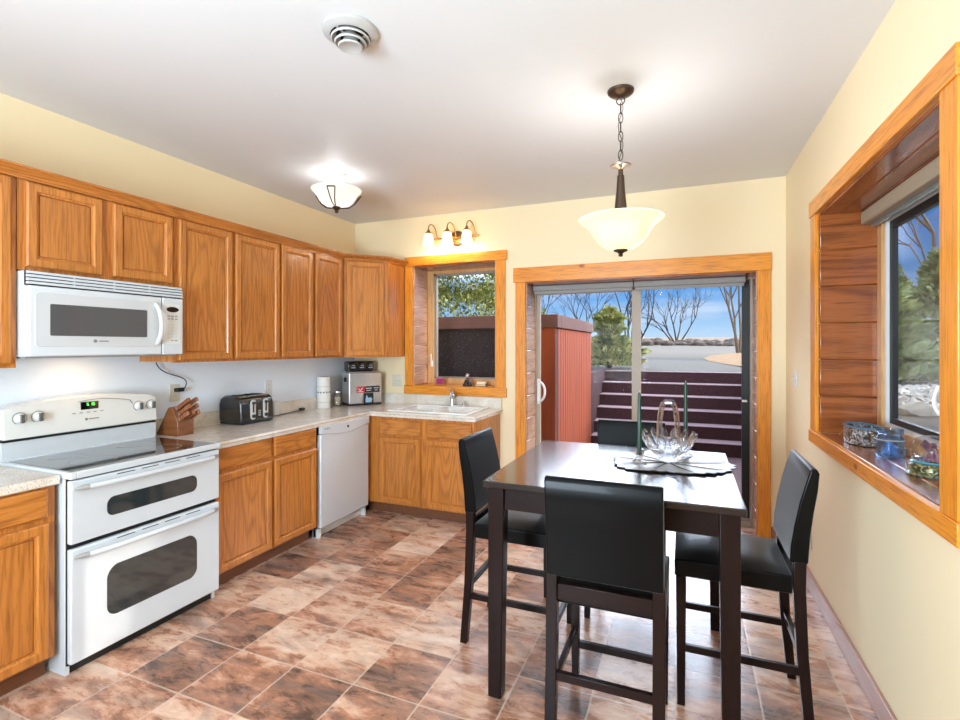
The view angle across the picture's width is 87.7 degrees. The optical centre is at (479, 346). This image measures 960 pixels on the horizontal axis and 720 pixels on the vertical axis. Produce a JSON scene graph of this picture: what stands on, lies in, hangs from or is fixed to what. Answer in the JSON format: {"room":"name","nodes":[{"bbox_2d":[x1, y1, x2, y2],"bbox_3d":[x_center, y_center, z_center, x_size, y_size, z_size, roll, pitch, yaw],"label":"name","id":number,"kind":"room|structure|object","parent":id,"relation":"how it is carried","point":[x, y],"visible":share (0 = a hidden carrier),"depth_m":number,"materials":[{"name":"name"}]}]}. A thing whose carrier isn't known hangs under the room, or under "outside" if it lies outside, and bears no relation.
{"room":"eat-in kitchen","nodes":[
{"label":"eat-in kitchen","id":0,"kind":"room"},
{"bbox_2d":[0,93,354,418],"bbox_3d":[-3.392,0.095,0.607,0.303,2.770,10.950,0,0,22],"label":"wall","id":1,"kind":"structure","parent":0,"point":[31,135],"depth_m":3.29,"materials":[{"name":"beige paint"}]},
{"bbox_2d":[0,173,15,367],"bbox_3d":[-2.478,-0.360,1.985,0.340,0.920,0.891,0,0,22],"label":"upper cabinet","id":2,"kind":"object","parent":1,"relation":"attached to","point":[7,183],"visible":0.87,"depth_m":2.30,"materials":[{"name":"brown wood"}]},
{"bbox_2d":[16,177,172,286],"bbox_3d":[-2.160,-0.591,2.760,0.340,0.458,0.776,0,0,22],"label":"upper cabinet","id":3,"kind":"object","parent":1,"relation":"attached to","point":[59,231],"visible":0.9,"depth_m":2.62,"materials":[{"name":"brown wood"}]},
{"bbox_2d":[16,270,182,357],"bbox_3d":[-2.100,-0.150,2.734,0.448,0.412,0.770,0,0,22],"label":"microwave","id":4,"kind":"object","parent":3,"relation":"attached to","point":[58,315],"visible":1,"depth_m":2.57,"materials":[{"name":"white plastic"}]},
{"bbox_2d":[169,384,179,401],"bbox_3d":[-2.077,0.315,3.402,0.008,0.118,0.072,0,0,22],"label":"wall outlet","id":5,"kind":"object","parent":1,"relation":"attached to","point":[173,396],"visible":0.98,"depth_m":3.39,"materials":[{"name":"white plastic"}]},
{"bbox_2d":[140,217,279,362],"bbox_3d":[-1.849,-0.360,3.519,0.340,0.920,0.856,0,0,22],"label":"upper cabinet","id":6,"kind":"object","parent":1,"relation":"attached to","point":[229,282],"visible":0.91,"depth_m":3.39,"materials":[{"name":"brown wood"}]},
{"bbox_2d":[156,362,186,391],"bbox_3d":[-2.072,0.204,3.356,0.036,0.207,0.214,0,0,22],"label":"power cord","id":7,"kind":"object","parent":6,"relation":"hanging from","point":[175,389],"visible":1,"depth_m":3.39,"materials":[{"name":"plastic"}]},
{"bbox_2d":[265,380,271,393],"bbox_3d":[-1.762,0.340,4.170,0.008,0.118,0.072,0,0,22],"label":"wall outlet","id":8,"kind":"object","parent":1,"relation":"attached to","point":[268,383],"visible":0.85,"depth_m":4.17,"materials":[{"name":"white plastic"}]},
{"bbox_2d":[279,244,342,358],"bbox_3d":[-1.537,-0.360,4.280,0.340,0.920,0.781,0,0,22],"label":"upper cabinet","id":9,"kind":"object","parent":1,"relation":"attached to","point":[311,284],"visible":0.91,"depth_m":4.15,"materials":[{"name":"brown wood"}]},
{"bbox_2d":[343,260,404,356],"bbox_3d":[-1.149,-0.360,4.872,0.610,0.920,0.610,0,0,22],"label":"upper cabinet","id":10,"kind":"object","parent":1,"relation":"attached to","point":[373,292],"visible":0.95,"depth_m":4.68,"materials":[{"name":"brown wood"}]},
{"bbox_2d":[0,158,408,266],"bbox_3d":[-1.611,-0.818,3.255,0.346,0.052,3.900,0,0,22],"label":"trim","id":11,"kind":"structure","parent":10,"relation":"attached to","point":[10,168],"depth_m":2.96,"materials":[{"name":"brown wood"}]},
{"bbox_2d":[0,502,877,719],"bbox_3d":[-1.406,1.540,-0.207,4.595,0.120,10.950,0,0,22],"label":"floor","id":12,"kind":"structure","parent":0,"point":[361,620],"depth_m":2.42,"materials":[{"name":"tile"}]},
{"bbox_2d":[0,485,53,696],"bbox_3d":[-2.370,1.048,1.861,0.635,0.863,1.045,0,0,22],"label":"base cabinet","id":13,"kind":"object","parent":12,"relation":"on","point":[27,517],"visible":0.93,"depth_m":2.13,"materials":[{"name":"brown wood"}]},
{"bbox_2d":[0,466,59,496],"bbox_3d":[-2.367,0.547,1.866,0.636,0.134,1.057,0,0,22],"label":"countertop","id":14,"kind":"structure","parent":13,"relation":"on","point":[12,480],"depth_m":2.17,"materials":[{"name":"laminate"}]},
{"bbox_2d":[0,393,220,676],"bbox_3d":[-1.958,0.876,2.697,0.700,1.208,0.777,0,0,22],"label":"range","id":15,"kind":"object","parent":12,"relation":"on","point":[136,510],"visible":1,"depth_m":2.54,"materials":[{"name":"white metal"}]},
{"bbox_2d":[0,436,220,479],"bbox_3d":[-1.955,0.579,2.696,0.618,0.031,0.777,0,0,22],"label":"cooktop","id":16,"kind":"object","parent":15,"relation":"in","point":[90,461],"depth_m":2.58,"materials":[{"name":"glass"}]},
{"bbox_2d":[215,428,316,584],"bbox_3d":[-1.696,1.048,3.505,0.635,0.863,0.916,0,0,22],"label":"base cabinet","id":17,"kind":"object","parent":12,"relation":"on","point":[267,499],"visible":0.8,"depth_m":3.34,"materials":[{"name":"brown wood"}]},
{"bbox_2d":[313,416,368,538],"bbox_3d":[-1.357,1.046,4.218,0.588,0.865,0.640,0,0,22],"label":"dishwasher","id":18,"kind":"object","parent":12,"relation":"on","point":[342,447],"visible":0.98,"depth_m":4.06,"materials":[{"name":"white metal"}]},
{"bbox_2d":[368,416,369,501],"bbox_3d":[-1.261,1.048,4.578,0.593,0.861,0.085,0,0,22],"label":"cabinet filler","id":19,"kind":"object","parent":12,"relation":"on","point":[369,416],"visible":0.04,"depth_m":4.46,"materials":[{"name":"brown wood"}]},
{"bbox_2d":[369,414,499,522],"bbox_3d":[-0.428,1.048,4.559,1.068,0.863,0.640,0,0,22],"label":"base cabinet","id":20,"kind":"object","parent":12,"relation":"on","point":[415,466],"visible":0.79,"depth_m":4.28,"materials":[{"name":"brown wood"}]},
{"bbox_2d":[156,393,502,448],"bbox_3d":[-0.974,0.545,3.923,1.654,0.137,2.236,0,0,22],"label":"countertop","id":21,"kind":"structure","parent":20,"relation":"on","point":[207,425],"depth_m":4.16,"materials":[{"name":"stone"}]},
{"bbox_2d":[157,406,193,435],"bbox_3d":[-1.996,0.481,3.275,0.199,0.186,0.115,0,0,22],"label":"knife block","id":22,"kind":"object","parent":21,"relation":"on","point":[170,425],"visible":0.73,"depth_m":3.21,"materials":[{"name":"brown wood"}]},
{"bbox_2d":[176,398,190,410],"bbox_3d":[-1.903,0.369,3.207,0.126,0.087,0.019,0,0,22],"label":"knife","id":23,"kind":"object","parent":22,"relation":"in","point":[185,402],"visible":1,"depth_m":3.20,"materials":[{"name":"brown wood"}]},
{"bbox_2d":[178,411,189,420],"bbox_3d":[-1.887,0.443,3.189,0.094,0.069,0.019,0,0,22],"label":"knife","id":24,"kind":"object","parent":22,"relation":"in","point":[183,416],"visible":1,"depth_m":3.18,"materials":[{"name":"brown wood"}]},
{"bbox_2d":[178,404,191,415],"bbox_3d":[-1.891,0.406,3.202,0.113,0.080,0.019,0,0,22],"label":"knife","id":25,"kind":"object","parent":22,"relation":"in","point":[187,407],"visible":0.96,"depth_m":3.19,"materials":[{"name":"brown wood"}]},
{"bbox_2d":[184,410,195,419],"bbox_3d":[-1.873,0.443,3.224,0.094,0.069,0.019,0,0,22],"label":"knife","id":26,"kind":"object","parent":22,"relation":"in","point":[192,412],"visible":0.7,"depth_m":3.21,"materials":[{"name":"brown wood"}]},
{"bbox_2d":[183,397,197,407],"bbox_3d":[-1.883,0.369,3.256,0.126,0.087,0.019,0,0,22],"label":"knife","id":27,"kind":"object","parent":22,"relation":"in","point":[195,399],"visible":0.56,"depth_m":3.24,"materials":[{"name":"brown wood"}]},
{"bbox_2d":[188,403,198,411],"bbox_3d":[-1.871,0.406,3.251,0.113,0.080,0.019,0,0,22],"label":"knife","id":28,"kind":"object","parent":22,"relation":"in","point":[196,405],"visible":0.61,"depth_m":3.23,"materials":[{"name":"brown wood"}]},
{"bbox_2d":[190,409,200,418],"bbox_3d":[-1.859,0.443,3.258,0.094,0.069,0.019,0,0,22],"label":"knife","id":29,"kind":"object","parent":22,"relation":"in","point":[197,412],"visible":0.73,"depth_m":3.24,"materials":[{"name":"brown wood"}]},
{"bbox_2d":[219,393,272,424],"bbox_3d":[-1.756,0.470,3.793,0.256,0.208,0.312,0,0,22],"label":"toaster","id":30,"kind":"object","parent":21,"relation":"on","point":[240,409],"visible":1,"depth_m":3.69,"materials":[{"name":"plastic"}]},
{"bbox_2d":[273,407,304,415],"bbox_3d":[-1.646,0.561,4.274,0.035,0.026,0.465,0,0,15],"label":"power cord","id":31,"kind":"object","parent":21,"relation":"on","point":[302,408],"visible":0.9,"depth_m":4.38,"materials":[{"name":"plastic"}]},
{"bbox_2d":[317,376,330,407],"bbox_3d":[-1.465,0.427,4.691,0.123,0.293,0.123,0,0,22],"label":"canister","id":32,"kind":"object","parent":21,"relation":"on","point":[323,382],"visible":1,"depth_m":4.64,"materials":[{"name":"white ceramic"}]},
{"bbox_2d":[334,391,340,404],"bbox_3d":[-1.383,0.503,4.852,0.076,0.142,0.076,0,0,22],"label":"storage jar","id":33,"kind":"object","parent":21,"relation":"on","point":[337,399],"visible":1,"depth_m":4.82,"materials":[{"name":"clear glass"}]},
{"bbox_2d":[342,371,380,405],"bbox_3d":[-1.172,0.410,4.969,0.338,0.327,0.221,0,0,-35],"label":"bin","id":34,"kind":"object","parent":21,"relation":"on","point":[358,387],"visible":0.99,"depth_m":4.88,"materials":[{"name":"metal"}]},
{"bbox_2d":[344,361,372,371],"bbox_3d":[-1.201,0.196,4.982,0.270,0.100,0.137,0,0,-35],"label":"kitchen appliance","id":35,"kind":"object","parent":34,"relation":"on","point":[349,366],"visible":1,"depth_m":4.93,"materials":[{"name":"black plastic"}]},
{"bbox_2d":[366,395,371,401],"bbox_3d":[-1.087,0.508,4.894,0.070,0.075,0.001,0,0,-35],"label":"print","id":36,"kind":"object","parent":34,"relation":"on","point":[367,399],"depth_m":4.89},
{"bbox_2d":[387,403,489,414],"bbox_3d":[-0.367,0.646,4.549,0.770,0.168,0.540,0,0,22],"label":"sink","id":37,"kind":"object","parent":21,"relation":"in","point":[416,408],"visible":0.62,"depth_m":4.63,"materials":[{"name":"white ceramic"}]},
{"bbox_2d":[442,387,466,406],"bbox_3d":[-0.281,0.470,4.652,0.250,0.183,0.249,0,0,22],"label":"faucet","id":38,"kind":"object","parent":21,"relation":"on","point":[452,394],"visible":1,"depth_m":4.73,"materials":[{"name":"silver metal"}]},
{"bbox_2d":[458,427,570,643],"bbox_3d":[0.200,0.971,2.596,0.509,1.018,0.410,0,0,22],"label":"dining chair","id":39,"kind":"object","parent":12,"relation":"on","point":[478,454],"visible":0.48,"depth_m":2.49,"materials":[{"name":"black leather"}]},
{"bbox_2d":[544,475,668,719],"bbox_3d":[0.508,0.971,1.938,0.410,1.018,0.509,0,0,22],"label":"dining chair","id":40,"kind":"object","parent":12,"relation":"on","point":[605,539],"visible":1,"depth_m":1.74,"materials":[{"name":"black leather"}]},
{"bbox_2d":[483,440,746,719],"bbox_3d":[0.656,1.022,2.377,0.990,0.915,0.993,0,0,22],"label":"dining table","id":41,"kind":"object","parent":12,"relation":"on","point":[713,505],"visible":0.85,"depth_m":2.09,"materials":[{"name":"brown wood"}]},
{"bbox_2d":[613,450,736,474],"bbox_3d":[0.933,0.558,2.425,0.560,0.013,0.491,0,0,22],"label":"charger","id":42,"kind":"object","parent":41,"relation":"on","point":[694,464],"visible":0.76,"depth_m":2.36,"materials":[{"name":"grey metal"}]},
{"bbox_2d":[632,448,646,461],"bbox_3d":[0.774,0.526,2.428,0.072,0.058,0.072,0,0,22],"label":"candle holder","id":43,"kind":"object","parent":42,"relation":"on","point":[639,453],"visible":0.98,"depth_m":2.41,"materials":[{"name":"clear glass"}]},
{"bbox_2d":[637,391,641,448],"bbox_3d":[0.774,0.369,2.428,0.021,0.308,0.021,0,0,22],"label":"taper candle","id":44,"kind":"object","parent":43,"relation":"in","point":[639,435],"visible":0.95,"depth_m":2.42,"materials":[{"name":"green wax"}]},
{"bbox_2d":[634,448,644,455],"bbox_3d":[0.774,0.514,2.428,0.050,0.034,0.050,0,0,22],"label":"cup","id":45,"kind":"object","parent":43,"relation":"on","point":[638,452],"depth_m":2.41,"materials":[{"name":"clear glass"}]},
{"bbox_2d":[641,399,697,462],"bbox_3d":[0.917,0.405,2.434,0.265,0.299,0.259,0,0,22],"label":"basket","id":46,"kind":"object","parent":42,"relation":"on","point":[673,448],"visible":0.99,"depth_m":2.40,"materials":[{"name":"clear glass"}]},
{"bbox_2d":[684,451,692,456],"bbox_3d":[1.050,0.526,2.553,0.072,0.058,0.072,0,0,22],"label":"candle holder","id":47,"kind":"object","parent":42,"relation":"on","point":[687,454],"visible":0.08,"depth_m":2.52,"materials":[{"name":"clear glass"}]},
{"bbox_2d":[684,382,687,429],"bbox_3d":[1.050,0.349,2.553,0.021,0.348,0.021,0,0,22],"label":"taper candle","id":48,"kind":"object","parent":47,"relation":"in","point":[685,383],"visible":0.7,"depth_m":2.54,"materials":[{"name":"green wax"}]},
{"bbox_2d":[584,419,665,617],"bbox_3d":[0.845,0.971,2.879,0.410,1.018,0.509,0,0,22],"label":"dining chair","id":49,"kind":"object","parent":12,"relation":"on","point":[610,432],"visible":0.18,"depth_m":3.09,"materials":[{"name":"black leather"}]},
{"bbox_2d":[675,449,819,719],"bbox_3d":[1.117,0.971,2.158,0.509,1.018,0.410,0,0,22],"label":"dining chair","id":50,"kind":"object","parent":12,"relation":"on","point":[780,565],"visible":0.95,"depth_m":2.02,"materials":[{"name":"black leather"}]},
{"bbox_2d":[0,0,895,223],"bbox_3d":[-1.406,-1.365,-0.207,4.595,0.150,10.950,0,0,22],"label":"ceiling","id":51,"kind":"structure","parent":0,"point":[455,106],"depth_m":2.46,"materials":[{"name":"paint"}]},
{"bbox_2d":[311,171,361,212],"bbox_3d":[-1.080,-1.145,3.761,0.372,0.287,0.370,0,0,22],"label":"lamp","id":52,"kind":"object","parent":51,"relation":"attached to","point":[336,195],"visible":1,"depth_m":3.68,"materials":[{"name":"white glass"}]},
{"bbox_2d":[322,13,377,54],"bbox_3d":[-0.529,-1.254,2.044,0.224,0.069,0.224,0,0,22],"label":"ceiling vent","id":53,"kind":"object","parent":51,"relation":"in","point":[352,34],"visible":1,"depth_m":2.00,"materials":[{"name":"plastic"}]},
{"bbox_2d":[579,84,664,256],"bbox_3d":[0.709,-0.871,2.519,0.416,0.837,0.416,0,0,22],"label":"pendant lamp","id":54,"kind":"object","parent":51,"relation":"hanging from","point":[620,229],"visible":1,"depth_m":2.44,"materials":[{"name":"white glass"}]},
{"bbox_2d":[355,176,785,526],"bbox_3d":[0.739,0.095,4.631,4.295,2.770,0.370,0,0,22],"label":"wall","id":55,"kind":"structure","parent":0,"point":[748,216],"depth_m":4.28,"materials":[{"name":"beige paint"}]},
{"bbox_2d":[392,375,401,385],"bbox_3d":[-0.841,0.345,5.066,0.115,0.118,0.022,0,0,22],"label":"light switch","id":56,"kind":"object","parent":55,"relation":"attached to","point":[396,379],"visible":1,"depth_m":5.07,"materials":[{"name":"white plastic"}]},
{"bbox_2d":[413,266,427,384],"bbox_3d":[-0.205,-0.208,4.969,0.898,1.189,0.280,0,0,22],"label":"trim","id":57,"kind":"structure","parent":55,"relation":"attached to","point":[420,277],"depth_m":5.12,"materials":[{"name":"brown wood"}]},
{"bbox_2d":[423,220,478,246],"bbox_3d":[-0.279,-1.070,4.741,0.544,0.211,0.196,0,0,22],"label":"wall sconce","id":58,"kind":"object","parent":55,"relation":"attached to","point":[457,238],"visible":1,"depth_m":4.74,"materials":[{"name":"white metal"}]},
{"bbox_2d":[415,261,494,270],"bbox_3d":[-0.205,-0.798,4.969,0.858,0.020,0.280,0,0,22],"label":"trim","id":59,"kind":"structure","parent":55,"relation":"attached to","point":[485,264],"depth_m":4.92,"materials":[{"name":"brown wood"}]},
{"bbox_2d":[404,250,506,397],"bbox_3d":[-0.254,-0.210,4.823,1.090,1.364,0.028,0,0,22],"label":"trim","id":60,"kind":"structure","parent":55,"relation":"attached to","point":[499,256],"depth_m":4.76,"materials":[{"name":"brown wood"}]},
{"bbox_2d":[420,384,494,387],"bbox_3d":[-0.205,0.405,4.969,0.882,0.030,0.280,0,0,22],"label":"trim","id":61,"kind":"structure","parent":55,"relation":"attached to","point":[456,385],"depth_m":5.00,"materials":[{"name":"brown wood"}]},
{"bbox_2d":[436,378,443,383],"bbox_3d":[-0.400,0.347,5.049,0.080,0.085,0.080,0,0,22],"label":"votive candle","id":62,"kind":"object","parent":61,"relation":"on","point":[438,380],"visible":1,"depth_m":5.02,"materials":[{"name":"pink glass"}]},
{"bbox_2d":[463,373,472,385],"bbox_3d":[-0.122,0.328,4.922,0.114,0.123,0.128,0,0,22],"label":"figurine","id":63,"kind":"object","parent":61,"relation":"on","point":[467,382],"visible":1,"depth_m":4.91,"materials":[{"name":"grey ceramic"}]},
{"bbox_2d":[475,381,488,386],"bbox_3d":[0.016,0.366,4.889,0.130,0.046,0.075,0,0,22],"label":"soap dish","id":64,"kind":"object","parent":61,"relation":"on","point":[479,383],"visible":1,"depth_m":4.86,"materials":[{"name":"beige ceramic"}]},
{"bbox_2d":[428,267,494,385],"bbox_3d":[-0.146,-0.199,5.115,0.858,1.178,0.126,0,0,22],"label":"window","id":65,"kind":"structure","parent":55,"relation":"in","point":[433,276],"depth_m":5.24,"materials":[{"name":"brown wood"}]},
{"bbox_2d":[533,282,633,294],"bbox_3d":[0.929,-0.530,4.564,0.907,0.076,0.070,0,0,22],"label":"roller shade","id":66,"kind":"object","parent":55,"relation":"attached to","point":[613,286],"visible":1,"depth_m":4.53,"materials":[{"name":"grey fabric"}]},
{"bbox_2d":[526,271,756,535],"bbox_3d":[1.333,0.448,4.339,1.878,2.065,0.280,0,0,22],"label":"trim","id":67,"kind":"structure","parent":55,"relation":"attached to","point":[530,294],"depth_m":4.56,"materials":[{"name":"brown wood"}]},
{"bbox_2d":[527,271,755,285],"bbox_3d":[1.333,-0.580,4.339,1.838,0.020,0.280,0,0,22],"label":"trim","id":68,"kind":"structure","parent":55,"relation":"attached to","point":[742,273],"depth_m":4.21,"materials":[{"name":"brown wood"}]},
{"bbox_2d":[513,252,771,537],"bbox_3d":[1.264,0.382,4.200,2.067,2.197,0.028,0,0,22],"label":"trim","id":69,"kind":"structure","parent":55,"relation":"attached to","point":[761,263],"depth_m":3.99,"materials":[{"name":"brown wood"}]},
{"bbox_2d":[535,277,751,526],"bbox_3d":[1.389,0.455,4.474,1.840,2.050,0.146,0,0,22],"label":"door","id":70,"kind":"structure","parent":55,"relation":"in","point":[746,290],"depth_m":4.21,"materials":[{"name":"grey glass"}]},
{"bbox_2d":[634,276,745,289],"bbox_3d":[1.755,-0.530,4.225,0.867,0.076,0.070,0,0,22],"label":"roller shade","id":71,"kind":"object","parent":55,"relation":"attached to","point":[740,280],"visible":1,"depth_m":4.19,"materials":[{"name":"grey fabric"}]},
{"bbox_2d":[771,527,775,540],"bbox_3d":[2.263,1.427,3.796,0.087,0.105,0.018,0,0,22],"label":"baseboard","id":72,"kind":"structure","parent":55,"relation":"attached to","point":[773,533],"depth_m":3.80,"materials":[{"name":"brown wood"}]},
{"bbox_2d":[591,368,607,433],"bbox_3d":[1.948,0.988,8.366,0.138,1.185,1.840,0,0,22],"label":"wall","id":73,"kind":"structure","parent":0,"point":[597,375],"depth_m":7.86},
{"bbox_2d":[645,438,693,462],"bbox_3d":[0.917,0.510,2.434,0.228,0.088,0.228,0,0,22],"label":"bowl","id":74,"kind":"object","parent":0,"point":[666,452],"depth_m":2.36,"materials":[{"name":"clear glass"}]},
{"bbox_2d":[591,337,938,431],"bbox_3d":[29.210,-1.115,71.244,140.000,3.250,166.000,0,0,22],"label":"ground","id":75,"kind":"structure","parent":0,"point":[677,358],"depth_m":11.57,"materials":[{"name":"white snow"}]},
{"bbox_2d":[438,274,548,316],"bbox_3d":[-0.400,-1.667,10.315,4.309,3.821,4.320,0,0,-26],"label":"pine tree","id":76,"kind":"object","parent":75,"relation":"on","point":[486,294],"visible":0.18,"depth_m":9.66,"materials":[{"name":"green plant"}]},
{"bbox_2d":[487,279,566,313],"bbox_3d":[2.021,-2.221,24.436,3.933,4.894,5.963,0,0,-32],"label":"bare tree","id":77,"kind":"object","parent":75,"relation":"on","point":[487,279],"visible":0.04,"depth_m":24.44,"materials":[{"name":"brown plant"}]},
{"bbox_2d":[548,292,622,324],"bbox_3d":[6.518,-2.813,29.631,5.985,5.732,3.965,0,0,-1],"label":"bare tree","id":78,"kind":"object","parent":75,"relation":"on","point":[577,296],"visible":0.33,"depth_m":29.65,"materials":[{"name":"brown plant"}]},
{"bbox_2d":[591,304,651,367],"bbox_3d":[2.501,-0.179,9.549,1.527,1.297,1.434,0,0,22],"label":"pine shrub","id":79,"kind":"object","parent":75,"relation":"on","point":[609,328],"visible":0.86,"depth_m":9.31,"materials":[{"name":"green plant"}]},
{"bbox_2d":[614,290,658,346],"bbox_3d":[5.916,-1.841,19.962,3.648,4.238,3.776,0,0,44],"label":"bare tree","id":80,"kind":"object","parent":75,"relation":"on","point":[629,293],"visible":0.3,"depth_m":19.79,"materials":[{"name":"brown plant"}]},
{"bbox_2d":[641,287,718,341],"bbox_3d":[13.799,-2.974,34.502,6.679,5.758,5.449,0,0,-23],"label":"bare tree","id":81,"kind":"object","parent":75,"relation":"on","point":[677,290],"visible":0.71,"depth_m":34.16,"materials":[{"name":"grey plant"}]},
{"bbox_2d":[641,338,922,345],"bbox_3d":[12.992,-0.185,29.271,30.683,0.745,3.320,0,0,22],"label":"rocks","id":82,"kind":"object","parent":75,"relation":"on","point":[657,341],"visible":0.12,"depth_m":28.69},
{"bbox_2d":[719,231,906,352],"bbox_3d":[7.896,-4.225,15.792,6.486,9.232,7.411,0,0,-23],"label":"bare tree","id":83,"kind":"object","parent":75,"relation":"on","point":[737,347],"visible":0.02,"depth_m":15.77,"materials":[{"name":"brown plant"}]},
{"bbox_2d":[704,353,929,365],"bbox_3d":[9.531,0.294,11.385,8.000,0.226,9.700,0,0,22],"label":"lawn","id":84,"kind":"structure","parent":75,"relation":"on","point":[732,358],"depth_m":13.00,"materials":[{"name":"plant"}]},
{"bbox_2d":[898,383,938,416],"bbox_3d":[4.465,0.480,4.575,2.283,0.236,2.684,0,0,22],"label":"stones","id":85,"kind":"object","parent":75,"relation":"on","point":[913,400],"visible":0.28,"depth_m":3.81},
{"bbox_2d":[898,263,938,381],"bbox_3d":[5.374,-0.290,6.678,1.452,1.700,1.434,0,0,22],"label":"juniper","id":86,"kind":"object","parent":75,"relation":"on","point":[913,352],"visible":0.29,"depth_m":6.30,"materials":[{"name":"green plant"}]},
{"bbox_2d":[898,213,938,342],"bbox_3d":[9.526,-3.572,12.024,7.364,8.061,8.012,0,0,22],"label":"bare tree","id":87,"kind":"object","parent":75,"relation":"on","point":[926,224],"visible":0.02,"depth_m":11.51,"materials":[{"name":"brown plant"}]},
{"bbox_2d":[906,247,938,366],"bbox_3d":[6.992,-0.479,7.505,1.885,2.078,1.847,0,0,19],"label":"juniper","id":88,"kind":"object","parent":75,"relation":"on","point":[928,273],"visible":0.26,"depth_m":7.48,"materials":[{"name":"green plant"}]},
{"bbox_2d":[786,0,959,719],"bbox_3d":[0.561,0.095,-1.103,0.360,2.770,10.380,0,0,22],"label":"wall","id":89,"kind":"structure","parent":0,"point":[890,580],"depth_m":2.02,"materials":[{"name":"beige paint"}]},
{"bbox_2d":[792,370,796,387],"bbox_3d":[2.170,0.225,3.455,0.022,0.118,0.072,0,0,22],"label":"light switch","id":90,"kind":"object","parent":89,"relation":"attached to","point":[795,371],"visible":1,"depth_m":3.44,"materials":[{"name":"white plastic"}]},
{"bbox_2d":[819,212,876,433],"bbox_3d":[1.812,-0.135,2.139,0.285,1.260,1.510,0,0,22],"label":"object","id":91,"kind":"structure","parent":89,"relation":"attached to","point":[847,247],"depth_m":2.83,"materials":[{"name":"brown wood"}]},
{"bbox_2d":[806,566,897,719],"bbox_3d":[0.385,1.427,-1.033,0.018,0.105,10.380,0,0,22],"label":"baseboard","id":92,"kind":"structure","parent":89,"relation":"attached to","point":[880,706],"depth_m":2.28,"materials":[{"name":"brown wood"}]},
{"bbox_2d":[820,101,938,214],"bbox_3d":[1.812,-0.762,2.139,0.285,0.020,1.470,0,0,22],"label":"trim","id":93,"kind":"structure","parent":89,"relation":"attached to","point":[918,146],"depth_m":2.09,"materials":[{"name":"brown wood"}]},
{"bbox_2d":[821,433,938,505],"bbox_3d":[1.812,0.507,2.139,0.285,0.025,1.470,0,0,22],"label":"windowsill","id":94,"kind":"structure","parent":89,"relation":"attached to","point":[893,466],"depth_m":2.10,"materials":[{"name":"brown wood"}]},
{"bbox_2d":[843,422,882,447],"bbox_3d":[1.952,0.448,2.551,0.143,0.094,0.228,0,0,22],"label":"tin","id":95,"kind":"object","parent":94,"relation":"on","point":[862,434],"visible":0.99,"depth_m":2.48,"materials":[{"name":"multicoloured metal"}]},
{"bbox_2d":[874,436,905,455],"bbox_3d":[1.831,0.430,2.234,0.111,0.128,0.111,0,0,22],"label":"glass jar","id":96,"kind":"object","parent":94,"relation":"on","point":[890,448],"visible":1,"depth_m":2.23,"materials":[{"name":"glass"}]},
{"bbox_2d":[903,448,911,455],"bbox_3d":[1.944,0.479,2.275,0.030,0.031,0.030,0,0,22],"label":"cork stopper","id":97,"kind":"object","parent":94,"relation":"on","point":[907,451],"visible":1,"depth_m":2.26,"materials":[{"name":"brown wood"}]},
{"bbox_2d":[905,439,938,479],"bbox_3d":[1.737,0.418,1.916,0.164,0.152,0.164,0,0,22],"label":"snow globe","id":98,"kind":"object","parent":94,"relation":"on","point":[927,467],"visible":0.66,"depth_m":1.90,"materials":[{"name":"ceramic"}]},
{"bbox_2d":[808,41,959,547],"bbox_3d":[1.667,-0.146,2.197,0.030,1.422,1.730,0,0,22],"label":"trim","id":99,"kind":"structure","parent":89,"relation":"attached to","point":[941,83],"depth_m":1.50,"materials":[{"name":"brown wood"}]},
{"bbox_2d":[877,188,938,455],"bbox_3d":[1.945,-0.129,2.086,0.119,1.247,1.470,0,0,22],"label":"window","id":100,"kind":"structure","parent":89,"relation":"in","point":[914,435],"depth_m":2.66,"materials":[{"name":"white plastic"}]},
{"bbox_2d":[861,156,938,227],"bbox_3d":[1.893,-0.702,2.107,0.078,0.094,1.440,0,0,22],"label":"roller shade","id":101,"kind":"object","parent":100,"relation":"attached to","point":[925,180],"visible":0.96,"depth_m":2.28,"materials":[{"name":"beige fabric"}]},
{"label":"outside","id":102,"kind":"structure","parent":0,"visible":0},
{"bbox_2d":[727,457,742,517],"bbox_3d":[-0.907,1.560,7.014,9.000,0.120,2.788,0,0,22],"label":"patio","id":103,"kind":"structure","parent":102,"point":[735,461],"depth_m":6.10,"materials":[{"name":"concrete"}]},
{"bbox_2d":[438,314,592,442],"bbox_3d":[-1.614,0.575,7.622,6.230,1.850,2.260,0,0,22],"label":"shed","id":104,"kind":"object","parent":103,"relation":"on","point":[466,344],"visible":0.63,"depth_m":5.84,"materials":[{"name":"red wood"}]},
{"bbox_2d":[591,370,740,457],"bbox_3d":[3.080,1.020,7.907,2.300,1.201,1.912,0,0,22],"label":"stairs","id":105,"kind":"structure","parent":103,"relation":"on","point":[713,398],"depth_m":7.80,"materials":[{"name":"wood"}]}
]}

